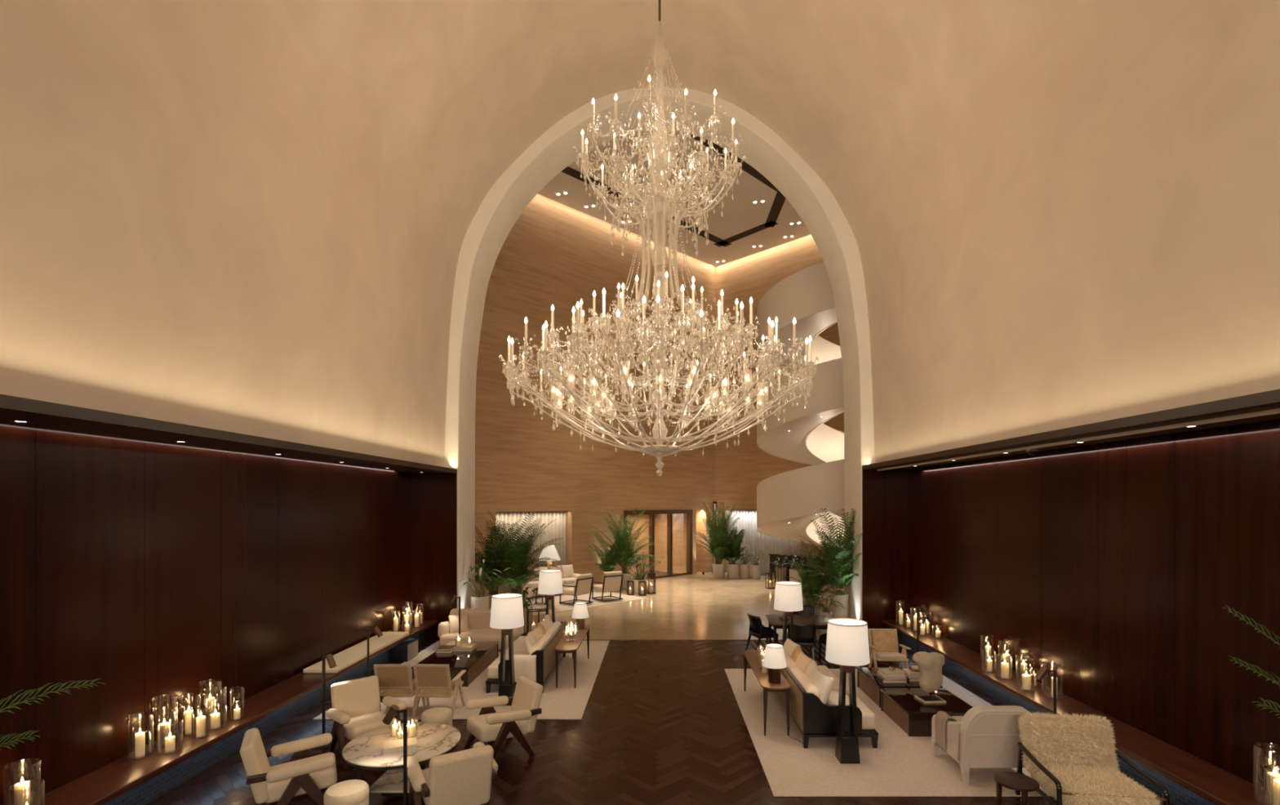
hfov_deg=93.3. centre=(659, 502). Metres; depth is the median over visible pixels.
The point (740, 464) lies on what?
wall
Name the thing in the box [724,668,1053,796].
rug
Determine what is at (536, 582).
seat cushion
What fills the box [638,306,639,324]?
candle
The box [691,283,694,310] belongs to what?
candle
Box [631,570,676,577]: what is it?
door mat
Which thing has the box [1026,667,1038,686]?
glass cylinder
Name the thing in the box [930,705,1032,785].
armchair
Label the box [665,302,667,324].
candle
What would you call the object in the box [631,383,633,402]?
candle
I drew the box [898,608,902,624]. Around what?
pillar candle
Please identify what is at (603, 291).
candle
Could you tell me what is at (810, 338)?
candle
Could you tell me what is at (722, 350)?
candle
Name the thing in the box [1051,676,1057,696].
pillar candle
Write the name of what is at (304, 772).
lounge chair
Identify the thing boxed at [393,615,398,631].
pillar candle
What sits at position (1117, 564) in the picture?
wall
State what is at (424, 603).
glass cylinder
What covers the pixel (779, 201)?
ceiling air slot
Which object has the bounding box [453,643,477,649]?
book
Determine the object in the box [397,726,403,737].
pillar candle
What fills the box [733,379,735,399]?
candle
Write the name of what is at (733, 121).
candle
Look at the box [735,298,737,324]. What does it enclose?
candle
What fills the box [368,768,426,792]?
shelf
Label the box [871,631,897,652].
cushion
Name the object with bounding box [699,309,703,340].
candle
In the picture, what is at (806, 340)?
candle
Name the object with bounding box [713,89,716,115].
candle
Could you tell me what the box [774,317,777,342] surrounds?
candle
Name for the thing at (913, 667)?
seashell
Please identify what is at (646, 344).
candle
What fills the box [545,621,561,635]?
cushion
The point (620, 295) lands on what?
candle
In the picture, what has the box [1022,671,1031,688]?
pillar candle
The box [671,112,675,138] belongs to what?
candle
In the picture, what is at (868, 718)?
seat cushion
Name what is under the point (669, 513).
door
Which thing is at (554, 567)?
throw pillow
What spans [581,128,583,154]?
candle
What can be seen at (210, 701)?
pillar candle
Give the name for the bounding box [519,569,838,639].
floor
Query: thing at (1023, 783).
side table
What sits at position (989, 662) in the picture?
pillar candle
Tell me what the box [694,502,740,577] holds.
potted palm
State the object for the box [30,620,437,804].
ledge
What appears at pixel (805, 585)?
potted plant
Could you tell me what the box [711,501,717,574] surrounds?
steel post
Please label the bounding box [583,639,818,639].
trim
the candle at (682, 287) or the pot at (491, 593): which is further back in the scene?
the pot at (491, 593)
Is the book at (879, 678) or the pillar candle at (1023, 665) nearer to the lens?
the pillar candle at (1023, 665)
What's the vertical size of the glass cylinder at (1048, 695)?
0.470 m
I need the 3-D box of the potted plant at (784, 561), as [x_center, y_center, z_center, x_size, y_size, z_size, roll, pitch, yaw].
[4.937,2.775,24.918,1.211,1.044,1.173,0,0,0]
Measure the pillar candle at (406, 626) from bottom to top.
0.202 m
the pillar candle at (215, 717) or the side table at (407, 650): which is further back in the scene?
the side table at (407, 650)
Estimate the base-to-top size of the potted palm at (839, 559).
3.155 m
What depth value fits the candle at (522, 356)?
10.48 m
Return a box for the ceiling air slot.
[561,133,785,247]
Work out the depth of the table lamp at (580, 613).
12.33 m
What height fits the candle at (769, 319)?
0.395 m
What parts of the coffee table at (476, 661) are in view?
panel, panel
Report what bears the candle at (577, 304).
on the crystal chandelier at (659, 207)
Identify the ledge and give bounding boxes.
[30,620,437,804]
[881,620,1266,804]
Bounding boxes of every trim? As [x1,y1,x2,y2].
[0,394,457,473]
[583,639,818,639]
[862,388,1279,469]
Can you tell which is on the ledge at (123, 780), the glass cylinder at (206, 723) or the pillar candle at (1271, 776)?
the glass cylinder at (206, 723)
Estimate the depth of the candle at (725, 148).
10.52 m
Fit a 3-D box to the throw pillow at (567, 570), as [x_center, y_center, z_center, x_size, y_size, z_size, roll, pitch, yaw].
[-3.403,2.540,22.381,0.485,0.456,0.252,0,0,-39]
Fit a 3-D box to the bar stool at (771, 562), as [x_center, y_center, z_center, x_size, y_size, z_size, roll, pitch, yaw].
[4.782,2.903,25.335,0.381,0.792,0.381,0,0,0]
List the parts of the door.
post, post, rail, post, rail, post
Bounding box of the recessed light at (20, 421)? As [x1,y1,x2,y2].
[11,420,30,422]
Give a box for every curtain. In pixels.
[495,511,565,593]
[729,509,799,575]
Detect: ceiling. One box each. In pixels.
[0,0,1279,471]
[537,129,810,266]
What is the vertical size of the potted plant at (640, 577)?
1.518 m
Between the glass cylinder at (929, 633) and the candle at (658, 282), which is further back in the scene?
the glass cylinder at (929, 633)
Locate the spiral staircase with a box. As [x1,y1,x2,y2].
[756,261,844,591]
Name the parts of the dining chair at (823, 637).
leg, panel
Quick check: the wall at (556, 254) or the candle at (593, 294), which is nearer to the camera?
the candle at (593, 294)
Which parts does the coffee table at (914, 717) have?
panel, panel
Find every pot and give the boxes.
[483,591,503,608]
[619,572,632,589]
[712,563,724,577]
[726,563,739,578]
[804,602,820,613]
[830,592,848,617]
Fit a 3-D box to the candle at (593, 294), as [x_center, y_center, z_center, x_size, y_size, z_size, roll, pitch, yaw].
[-0.990,-3.017,9.158,0.046,0.395,0.046,0,0,0]
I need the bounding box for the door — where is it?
[623,509,693,579]
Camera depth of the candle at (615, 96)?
8.89 m
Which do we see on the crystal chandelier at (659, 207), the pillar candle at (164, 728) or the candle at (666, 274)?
the candle at (666, 274)
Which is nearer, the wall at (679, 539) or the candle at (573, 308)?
the candle at (573, 308)
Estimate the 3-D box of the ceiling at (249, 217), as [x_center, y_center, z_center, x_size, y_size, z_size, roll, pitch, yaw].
[0.000,-5.365,5.255,10.400,9.230,18.510,0,0,0]
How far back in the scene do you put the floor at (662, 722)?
8.03 m
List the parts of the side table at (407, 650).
panel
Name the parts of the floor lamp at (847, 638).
lamp shade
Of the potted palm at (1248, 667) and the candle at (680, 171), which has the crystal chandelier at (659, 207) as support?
the candle at (680, 171)
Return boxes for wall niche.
[696,509,700,571]
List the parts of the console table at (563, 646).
leg, leg, leg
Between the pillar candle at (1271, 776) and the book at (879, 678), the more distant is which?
the book at (879, 678)
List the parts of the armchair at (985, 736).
leg, armrest, leg, backrest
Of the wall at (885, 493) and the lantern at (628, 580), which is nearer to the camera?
the wall at (885, 493)
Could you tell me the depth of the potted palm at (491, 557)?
17.05 m
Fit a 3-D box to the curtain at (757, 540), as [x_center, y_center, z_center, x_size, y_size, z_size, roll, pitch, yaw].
[4.805,1.810,27.424,3.985,2.940,0.117,0,0,44]
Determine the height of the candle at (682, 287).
0.395 m
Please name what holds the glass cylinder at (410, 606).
on the ledge at (123, 780)
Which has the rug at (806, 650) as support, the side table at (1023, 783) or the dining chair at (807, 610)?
the dining chair at (807, 610)
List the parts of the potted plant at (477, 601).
pot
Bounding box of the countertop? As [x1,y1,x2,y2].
[768,552,826,558]
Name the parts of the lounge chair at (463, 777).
leg, leg, armrest, seat, armrest, leg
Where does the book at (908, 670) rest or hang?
on the book at (908, 675)
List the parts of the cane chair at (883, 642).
leg, armrest, leg, frame, seat frame, leg, armrest, leg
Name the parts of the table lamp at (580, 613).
lamp shade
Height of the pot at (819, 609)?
0.550 m
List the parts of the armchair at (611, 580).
seat, backrest, frame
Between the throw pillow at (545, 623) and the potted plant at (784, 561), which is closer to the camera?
the throw pillow at (545, 623)
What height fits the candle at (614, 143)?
0.395 m
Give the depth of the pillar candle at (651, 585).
21.86 m
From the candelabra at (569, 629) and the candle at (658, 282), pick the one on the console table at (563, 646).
the candelabra at (569, 629)
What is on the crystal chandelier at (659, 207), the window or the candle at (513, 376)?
the candle at (513, 376)
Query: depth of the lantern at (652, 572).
21.80 m
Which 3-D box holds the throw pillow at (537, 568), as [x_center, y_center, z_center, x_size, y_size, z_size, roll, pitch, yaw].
[-4.441,2.540,21.383,0.252,0.456,0.485,0,0,41]
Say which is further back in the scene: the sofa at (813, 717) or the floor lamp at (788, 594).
the floor lamp at (788, 594)
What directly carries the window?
in the wall at (556, 254)
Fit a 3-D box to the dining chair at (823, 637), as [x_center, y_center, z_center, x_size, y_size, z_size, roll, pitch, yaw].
[3.638,2.868,12.401,0.544,0.869,0.583,0,0,-20]
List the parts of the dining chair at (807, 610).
backrest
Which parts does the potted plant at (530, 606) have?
pot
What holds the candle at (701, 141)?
on the crystal chandelier at (659, 207)
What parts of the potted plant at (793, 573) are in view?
pot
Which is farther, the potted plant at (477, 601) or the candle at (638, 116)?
the potted plant at (477, 601)
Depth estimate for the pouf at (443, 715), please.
8.25 m
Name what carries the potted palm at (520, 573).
on the floor at (698, 606)
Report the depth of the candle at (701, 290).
9.98 m
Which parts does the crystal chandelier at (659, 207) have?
bulb, arm, arm, arm, bulb, tassel arm, arm, tassel arm, arm, tassel arm, arm, arm, arm, arm, arm, arm, arm, tassel arm, stem, stem, rod, lamp shade, arm, arm, arm, tassel arm, arm, arm, arm, arm, arm, arm, tassel arm, tassel arm, arm, arm, arm, tassel arm, arm, bulb, bulb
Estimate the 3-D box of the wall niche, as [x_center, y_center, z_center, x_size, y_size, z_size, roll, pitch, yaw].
[1.523,1.730,28.640,0.900,3.140,0.500,0,0,-44]
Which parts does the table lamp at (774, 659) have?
lamp shade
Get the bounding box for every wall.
[0,423,410,804]
[410,472,457,640]
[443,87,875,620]
[475,193,715,595]
[627,513,686,573]
[715,234,844,573]
[862,468,908,640]
[908,418,1279,790]
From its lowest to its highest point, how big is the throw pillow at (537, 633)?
0.477 m
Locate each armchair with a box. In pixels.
[558,573,593,604]
[591,570,623,601]
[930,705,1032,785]
[1014,711,1169,804]
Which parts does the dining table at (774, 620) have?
leg, leg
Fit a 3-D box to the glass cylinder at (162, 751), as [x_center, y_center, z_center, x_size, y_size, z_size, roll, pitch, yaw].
[-5.560,2.654,6.860,0.230,0.320,0.228,0,0,0]
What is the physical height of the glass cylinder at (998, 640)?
0.500 m
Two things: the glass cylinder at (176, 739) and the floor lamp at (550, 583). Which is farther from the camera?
the floor lamp at (550, 583)
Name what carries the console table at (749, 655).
on the rug at (901, 765)
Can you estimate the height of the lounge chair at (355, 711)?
0.900 m
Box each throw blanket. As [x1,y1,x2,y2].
[513,654,536,682]
[934,711,957,751]
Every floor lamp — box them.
[489,593,524,705]
[537,569,562,622]
[538,545,560,608]
[773,581,803,646]
[825,617,870,764]
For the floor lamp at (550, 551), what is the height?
1.950 m
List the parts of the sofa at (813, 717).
panel, rail, leg, frame, panel, leg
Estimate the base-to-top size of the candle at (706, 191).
0.395 m
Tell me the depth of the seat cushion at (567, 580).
21.69 m
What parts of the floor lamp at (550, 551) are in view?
post, lamp shade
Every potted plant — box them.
[459,559,512,608]
[508,583,543,626]
[614,551,664,593]
[736,549,757,577]
[740,550,764,578]
[767,556,791,582]
[782,553,809,582]
[800,577,838,636]
[808,588,846,635]
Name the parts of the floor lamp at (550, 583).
lamp shade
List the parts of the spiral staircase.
balustrade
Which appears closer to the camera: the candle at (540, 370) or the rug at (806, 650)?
the candle at (540, 370)
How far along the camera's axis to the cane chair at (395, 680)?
9.25 m
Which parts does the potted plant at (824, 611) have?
pot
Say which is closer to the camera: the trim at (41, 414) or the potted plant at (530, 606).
the trim at (41, 414)
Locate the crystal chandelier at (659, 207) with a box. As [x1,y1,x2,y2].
[498,0,818,475]
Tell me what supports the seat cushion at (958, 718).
on the armchair at (985, 736)
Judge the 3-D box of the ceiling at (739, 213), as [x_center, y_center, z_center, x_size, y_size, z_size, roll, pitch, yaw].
[2.000,-11.150,21.647,30.800,0.100,13.646,0,0,0]
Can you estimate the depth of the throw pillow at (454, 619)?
13.53 m
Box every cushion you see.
[302,631,408,672]
[487,649,528,679]
[505,635,527,650]
[528,580,538,588]
[529,634,551,654]
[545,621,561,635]
[561,577,575,584]
[783,649,796,669]
[789,666,820,699]
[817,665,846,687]
[826,687,875,729]
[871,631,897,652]
[875,651,906,658]
[951,715,963,721]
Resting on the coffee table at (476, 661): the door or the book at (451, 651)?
the book at (451, 651)
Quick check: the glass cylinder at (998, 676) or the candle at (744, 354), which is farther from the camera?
the candle at (744, 354)
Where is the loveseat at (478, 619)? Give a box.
[437,608,523,649]
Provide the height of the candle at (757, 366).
0.395 m
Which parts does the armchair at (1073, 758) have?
leg, rail, armrest, backrest, seat, rail, armrest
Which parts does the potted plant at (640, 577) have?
pot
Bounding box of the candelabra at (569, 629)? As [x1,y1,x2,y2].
[563,622,578,641]
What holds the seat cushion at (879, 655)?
on the cane chair at (883, 642)
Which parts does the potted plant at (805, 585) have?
pot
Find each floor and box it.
[145,640,1173,804]
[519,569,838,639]
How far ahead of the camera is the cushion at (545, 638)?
10.87 m
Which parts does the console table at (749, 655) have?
leg, leg, leg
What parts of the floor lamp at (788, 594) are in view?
lamp shade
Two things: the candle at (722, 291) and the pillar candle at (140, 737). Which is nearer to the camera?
the pillar candle at (140, 737)
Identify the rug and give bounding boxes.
[313,640,609,719]
[526,590,646,615]
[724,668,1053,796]
[750,640,832,663]
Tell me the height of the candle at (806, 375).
0.395 m
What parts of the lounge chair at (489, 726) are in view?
leg, armrest, seat, leg, leg, armrest, leg, backrest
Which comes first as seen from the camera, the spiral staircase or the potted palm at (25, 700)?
the potted palm at (25, 700)
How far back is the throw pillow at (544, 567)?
21.65 m
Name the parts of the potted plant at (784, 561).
pot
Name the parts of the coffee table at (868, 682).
panel, panel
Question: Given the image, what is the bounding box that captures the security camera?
[1026,448,1038,455]
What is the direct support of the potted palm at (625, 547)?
on the floor at (698, 606)
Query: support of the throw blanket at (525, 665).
on the sofa at (544, 650)
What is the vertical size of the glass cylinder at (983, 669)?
0.340 m
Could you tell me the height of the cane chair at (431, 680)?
0.851 m
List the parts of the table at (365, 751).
leg, leg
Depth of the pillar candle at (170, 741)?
6.82 m
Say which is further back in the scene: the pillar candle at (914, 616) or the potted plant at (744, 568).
the potted plant at (744, 568)
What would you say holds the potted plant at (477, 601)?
on the floor at (698, 606)
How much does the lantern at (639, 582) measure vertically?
0.565 m
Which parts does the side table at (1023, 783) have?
leg, leg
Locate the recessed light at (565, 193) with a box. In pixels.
[555,191,568,195]
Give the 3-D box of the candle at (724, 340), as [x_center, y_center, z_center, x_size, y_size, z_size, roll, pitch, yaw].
[1.135,-3.045,10.634,0.046,0.395,0.046,0,0,0]
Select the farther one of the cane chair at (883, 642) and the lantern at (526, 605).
the lantern at (526, 605)
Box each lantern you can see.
[521,603,528,635]
[527,606,539,633]
[537,606,546,622]
[626,578,634,595]
[638,579,646,595]
[647,570,655,594]
[765,570,775,588]
[775,564,784,582]
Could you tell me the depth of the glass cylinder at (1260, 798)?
5.72 m
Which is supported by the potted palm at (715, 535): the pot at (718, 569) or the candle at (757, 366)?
the pot at (718, 569)
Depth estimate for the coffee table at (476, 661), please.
11.46 m
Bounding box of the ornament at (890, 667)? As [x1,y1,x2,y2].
[888,666,895,671]
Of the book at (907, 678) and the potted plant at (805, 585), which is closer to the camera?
the book at (907, 678)
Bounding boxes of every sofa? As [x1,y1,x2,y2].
[485,620,566,693]
[511,573,581,597]
[776,649,878,748]
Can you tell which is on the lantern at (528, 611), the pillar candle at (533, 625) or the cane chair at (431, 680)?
the pillar candle at (533, 625)
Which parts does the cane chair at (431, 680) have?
leg, leg, frame, seat frame, leg, armrest, leg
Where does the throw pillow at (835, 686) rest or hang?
on the sofa at (813, 717)
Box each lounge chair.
[240,728,337,804]
[326,675,406,769]
[407,742,497,804]
[462,675,542,759]
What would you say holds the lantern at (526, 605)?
on the floor at (698, 606)
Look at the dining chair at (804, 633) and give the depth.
12.16 m
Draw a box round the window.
[524,511,566,564]
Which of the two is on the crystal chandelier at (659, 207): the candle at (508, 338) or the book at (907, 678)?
the candle at (508, 338)
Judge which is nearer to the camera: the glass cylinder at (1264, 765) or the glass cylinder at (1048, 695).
the glass cylinder at (1264, 765)
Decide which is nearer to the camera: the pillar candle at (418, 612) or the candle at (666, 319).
the candle at (666, 319)
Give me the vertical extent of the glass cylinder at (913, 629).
0.500 m
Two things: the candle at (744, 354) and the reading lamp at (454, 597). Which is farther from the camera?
the reading lamp at (454, 597)
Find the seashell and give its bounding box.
[911,665,919,670]
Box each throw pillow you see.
[448,613,469,633]
[524,632,536,654]
[528,567,539,581]
[528,626,542,642]
[536,622,546,635]
[538,566,546,570]
[539,617,551,631]
[544,614,553,626]
[551,564,563,577]
[560,564,573,577]
[782,638,800,656]
[790,644,804,662]
[795,652,813,673]
[804,660,819,678]
[808,668,834,703]
[826,690,862,709]
[831,680,848,693]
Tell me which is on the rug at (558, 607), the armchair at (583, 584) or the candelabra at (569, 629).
the armchair at (583, 584)
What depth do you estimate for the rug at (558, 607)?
20.25 m
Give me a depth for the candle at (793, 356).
10.56 m
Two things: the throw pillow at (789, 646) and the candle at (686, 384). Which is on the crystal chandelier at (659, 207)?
the candle at (686, 384)
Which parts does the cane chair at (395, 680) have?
frame, seat frame, leg, leg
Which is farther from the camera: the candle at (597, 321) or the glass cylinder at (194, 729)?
the candle at (597, 321)
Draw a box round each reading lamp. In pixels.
[314,653,336,749]
[367,626,382,676]
[382,704,407,804]
[449,595,460,634]
[916,604,928,652]
[1034,665,1056,715]
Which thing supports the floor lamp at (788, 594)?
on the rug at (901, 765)
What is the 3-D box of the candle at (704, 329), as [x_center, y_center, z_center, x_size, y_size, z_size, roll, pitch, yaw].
[0.806,-3.019,11.020,0.046,0.395,0.046,0,0,0]
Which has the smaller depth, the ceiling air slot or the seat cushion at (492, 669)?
the seat cushion at (492, 669)
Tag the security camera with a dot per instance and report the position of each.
(1031, 451)
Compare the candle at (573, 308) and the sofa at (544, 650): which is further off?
the sofa at (544, 650)
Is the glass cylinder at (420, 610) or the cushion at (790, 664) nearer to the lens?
the cushion at (790, 664)
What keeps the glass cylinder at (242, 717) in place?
on the ledge at (123, 780)
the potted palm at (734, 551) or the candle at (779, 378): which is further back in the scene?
the potted palm at (734, 551)
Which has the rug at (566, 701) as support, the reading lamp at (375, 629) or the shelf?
the reading lamp at (375, 629)
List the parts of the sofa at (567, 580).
armrest, seat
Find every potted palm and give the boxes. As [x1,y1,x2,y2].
[0,678,106,750]
[475,510,564,602]
[475,519,536,608]
[588,508,658,589]
[588,529,626,580]
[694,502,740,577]
[718,526,749,578]
[786,539,844,613]
[799,508,862,617]
[1222,604,1279,718]
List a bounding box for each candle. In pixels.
[13,776,30,804]
[134,727,145,755]
[158,719,170,744]
[164,732,175,751]
[184,706,193,733]
[195,712,205,736]
[205,693,214,722]
[210,710,220,728]
[233,704,240,719]
[391,720,398,736]
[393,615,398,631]
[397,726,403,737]
[404,612,408,628]
[404,622,409,631]
[406,608,410,624]
[407,720,409,733]
[409,720,415,736]
[414,612,418,626]
[417,612,422,623]
[507,335,510,361]
[511,337,513,364]
[511,355,514,378]
[521,353,524,375]
[524,316,527,345]
[531,622,535,630]
[540,369,542,391]
[542,324,545,350]
[544,320,547,350]
[551,305,554,331]
[560,367,562,386]
[567,341,569,362]
[572,306,575,333]
[576,301,579,332]
[579,298,582,324]
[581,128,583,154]
[582,310,584,333]
[583,379,586,398]
[585,137,587,162]
[589,355,591,375]
[591,97,595,124]
[592,291,595,316]
[595,320,597,341]
[600,164,603,186]
[602,288,605,316]
[604,373,607,392]
[613,133,615,156]
[614,93,617,121]
[616,309,619,340]
[617,283,620,307]
[619,292,622,307]
[621,282,624,310]
[631,164,633,186]
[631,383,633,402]
[635,275,638,300]
[637,112,640,138]
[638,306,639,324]
[642,296,645,325]
[643,361,644,381]
[645,330,648,351]
[648,75,650,102]
[649,584,652,592]
[656,295,659,326]
[657,280,660,302]
[665,271,667,297]
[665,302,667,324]
[670,354,672,373]
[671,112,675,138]
[673,328,675,349]
[679,170,681,191]
[680,284,684,314]
[684,88,687,115]
[685,384,687,402]
[688,298,691,321]
[689,163,692,186]
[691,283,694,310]
[696,360,697,380]
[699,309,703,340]
[700,127,702,152]
[700,286,703,310]
[702,326,705,347]
[705,172,707,192]
[706,147,708,171]
[709,373,711,393]
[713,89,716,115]
[717,300,720,328]
[720,289,723,315]
[721,348,724,368]
[723,320,725,341]
[724,148,726,171]
[731,118,734,143]
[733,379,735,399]
[734,139,737,163]
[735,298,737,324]
[739,301,743,332]
[742,352,745,373]
[749,297,752,324]
[755,366,758,386]
[760,649,764,666]
[761,334,764,357]
[762,659,767,672]
[768,316,770,343]
[770,320,774,350]
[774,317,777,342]
[777,368,780,390]
[792,317,795,346]
[792,353,795,376]
[804,337,808,364]
[804,355,807,378]
[808,335,811,360]
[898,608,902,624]
[906,618,910,626]
[913,613,916,630]
[920,625,924,634]
[924,620,928,633]
[935,629,940,637]
[985,642,991,662]
[986,657,992,671]
[1000,660,1008,677]
[1003,650,1010,671]
[1020,660,1026,679]
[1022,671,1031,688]
[1030,671,1036,685]
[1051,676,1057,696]
[1266,767,1279,803]
[1273,778,1279,804]
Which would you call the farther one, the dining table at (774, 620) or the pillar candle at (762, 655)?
the dining table at (774, 620)
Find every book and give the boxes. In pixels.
[382,737,417,754]
[435,649,453,653]
[436,644,455,650]
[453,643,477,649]
[453,645,477,651]
[875,675,906,683]
[876,672,906,679]
[877,670,906,677]
[878,667,904,675]
[902,667,919,675]
[902,670,919,678]
[905,675,919,681]
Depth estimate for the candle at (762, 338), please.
10.56 m
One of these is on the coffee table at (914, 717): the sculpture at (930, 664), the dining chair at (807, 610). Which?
the sculpture at (930, 664)
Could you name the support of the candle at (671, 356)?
on the crystal chandelier at (659, 207)
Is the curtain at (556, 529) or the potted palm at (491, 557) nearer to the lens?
the potted palm at (491, 557)
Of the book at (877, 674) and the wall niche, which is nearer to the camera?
the book at (877, 674)
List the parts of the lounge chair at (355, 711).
leg, armrest, leg, backrest, seat, armrest, leg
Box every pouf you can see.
[323,779,368,804]
[421,706,452,726]
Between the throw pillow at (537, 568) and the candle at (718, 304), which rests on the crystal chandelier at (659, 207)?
the candle at (718, 304)
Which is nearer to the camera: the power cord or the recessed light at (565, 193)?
the power cord
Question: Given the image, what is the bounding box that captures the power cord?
[789,695,803,742]
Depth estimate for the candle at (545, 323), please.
8.11 m
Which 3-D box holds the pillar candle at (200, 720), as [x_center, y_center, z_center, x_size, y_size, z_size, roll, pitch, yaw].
[-5.520,2.660,7.268,0.090,0.282,0.090,0,0,0]
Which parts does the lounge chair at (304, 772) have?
backrest, leg, leg, armrest, seat, armrest, leg, leg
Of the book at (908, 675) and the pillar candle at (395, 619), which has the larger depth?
the pillar candle at (395, 619)
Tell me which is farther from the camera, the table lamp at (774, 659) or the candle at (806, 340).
the candle at (806, 340)
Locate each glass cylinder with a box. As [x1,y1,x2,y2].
[3,757,41,804]
[8,778,44,804]
[126,712,153,759]
[150,693,177,746]
[156,718,182,754]
[177,693,199,736]
[191,709,209,738]
[198,679,221,724]
[204,686,226,730]
[229,686,244,720]
[388,719,400,737]
[391,610,399,631]
[402,606,411,630]
[407,719,417,737]
[412,609,420,627]
[418,603,424,624]
[756,646,765,668]
[759,653,768,673]
[910,606,920,631]
[918,615,926,635]
[920,611,931,634]
[932,625,942,638]
[980,634,994,663]
[982,649,995,672]
[995,653,1012,679]
[998,640,1013,671]
[1015,654,1029,680]
[1016,657,1034,691]
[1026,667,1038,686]
[1041,662,1064,698]
[1253,742,1277,804]
[1263,764,1279,804]
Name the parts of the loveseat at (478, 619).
armrest, backrest, seat, armrest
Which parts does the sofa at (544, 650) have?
leg, panel, frame, rail, panel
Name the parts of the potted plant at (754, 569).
pot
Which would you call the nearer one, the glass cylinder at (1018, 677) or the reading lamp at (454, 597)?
the glass cylinder at (1018, 677)
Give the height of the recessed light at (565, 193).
0.014 m
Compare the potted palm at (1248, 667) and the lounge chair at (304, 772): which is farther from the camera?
the lounge chair at (304, 772)
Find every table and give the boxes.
[342,721,460,804]
[391,638,417,662]
[411,640,498,686]
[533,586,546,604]
[555,625,590,688]
[742,649,790,735]
[765,613,835,644]
[768,552,830,584]
[856,666,942,707]
[880,688,973,736]
[993,771,1039,804]
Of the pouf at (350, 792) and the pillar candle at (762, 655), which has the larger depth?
the pillar candle at (762, 655)
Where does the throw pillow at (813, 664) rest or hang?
on the sofa at (813, 717)
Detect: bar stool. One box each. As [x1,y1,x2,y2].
[768,561,777,580]
[785,563,792,581]
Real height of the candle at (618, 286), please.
0.395 m
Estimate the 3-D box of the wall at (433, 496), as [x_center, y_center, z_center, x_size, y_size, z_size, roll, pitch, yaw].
[-5.410,1.290,14.475,1.100,4.020,0.050,0,0,0]
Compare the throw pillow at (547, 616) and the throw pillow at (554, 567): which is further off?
the throw pillow at (554, 567)
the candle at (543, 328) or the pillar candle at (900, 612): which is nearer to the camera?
the candle at (543, 328)
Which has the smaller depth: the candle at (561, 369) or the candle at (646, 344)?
the candle at (646, 344)
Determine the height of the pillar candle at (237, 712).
0.182 m
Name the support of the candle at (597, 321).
on the crystal chandelier at (659, 207)
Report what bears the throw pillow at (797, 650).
on the sofa at (813, 717)
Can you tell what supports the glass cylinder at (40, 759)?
on the ledge at (123, 780)
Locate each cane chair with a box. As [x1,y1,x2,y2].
[373,663,426,717]
[413,663,466,717]
[867,628,911,666]
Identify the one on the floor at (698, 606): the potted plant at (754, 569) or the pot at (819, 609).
the potted plant at (754, 569)
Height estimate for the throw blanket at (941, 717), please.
0.420 m
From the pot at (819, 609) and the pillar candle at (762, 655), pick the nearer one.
the pillar candle at (762, 655)
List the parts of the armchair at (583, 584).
seat, backrest, frame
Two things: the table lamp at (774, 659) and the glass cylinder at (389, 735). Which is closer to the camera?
the glass cylinder at (389, 735)
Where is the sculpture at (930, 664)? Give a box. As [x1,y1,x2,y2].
[912,651,946,703]
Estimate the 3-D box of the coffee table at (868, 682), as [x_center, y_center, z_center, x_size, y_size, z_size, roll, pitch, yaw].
[4.020,3.120,10.220,1.020,0.360,1.120,0,0,0]
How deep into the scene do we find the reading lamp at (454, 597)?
13.34 m
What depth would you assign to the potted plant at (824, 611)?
14.76 m
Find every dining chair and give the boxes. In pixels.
[745,612,778,650]
[786,622,815,660]
[793,604,816,646]
[818,633,835,667]
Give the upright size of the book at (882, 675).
0.035 m
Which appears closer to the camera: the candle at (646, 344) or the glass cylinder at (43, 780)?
the glass cylinder at (43, 780)
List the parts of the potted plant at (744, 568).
pot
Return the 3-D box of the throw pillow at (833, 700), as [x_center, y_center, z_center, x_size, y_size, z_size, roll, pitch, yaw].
[2.520,2.780,8.450,0.497,0.259,0.473,0,0,-25]
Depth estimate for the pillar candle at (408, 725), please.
7.05 m
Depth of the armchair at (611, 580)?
20.11 m
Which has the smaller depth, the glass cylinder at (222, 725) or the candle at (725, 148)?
the glass cylinder at (222, 725)
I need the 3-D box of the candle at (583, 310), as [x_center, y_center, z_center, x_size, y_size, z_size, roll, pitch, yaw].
[-1.289,-3.041,10.171,0.046,0.395,0.046,0,0,0]
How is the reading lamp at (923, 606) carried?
on the floor at (662, 722)
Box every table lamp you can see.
[572,601,588,629]
[762,643,786,683]
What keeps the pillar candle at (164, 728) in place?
in the glass cylinder at (176, 739)
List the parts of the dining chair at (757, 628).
leg, backrest, leg, seat, panel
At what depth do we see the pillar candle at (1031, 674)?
9.26 m
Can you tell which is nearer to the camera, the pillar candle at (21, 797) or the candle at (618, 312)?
the pillar candle at (21, 797)
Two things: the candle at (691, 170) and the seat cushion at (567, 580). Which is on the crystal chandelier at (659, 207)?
the candle at (691, 170)
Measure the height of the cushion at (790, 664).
0.364 m
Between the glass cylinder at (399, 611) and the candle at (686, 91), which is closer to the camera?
the candle at (686, 91)
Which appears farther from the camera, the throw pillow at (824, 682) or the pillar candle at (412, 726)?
the throw pillow at (824, 682)
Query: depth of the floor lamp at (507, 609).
9.79 m
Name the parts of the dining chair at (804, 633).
backrest, seat, leg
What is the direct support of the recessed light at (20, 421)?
in the trim at (41, 414)

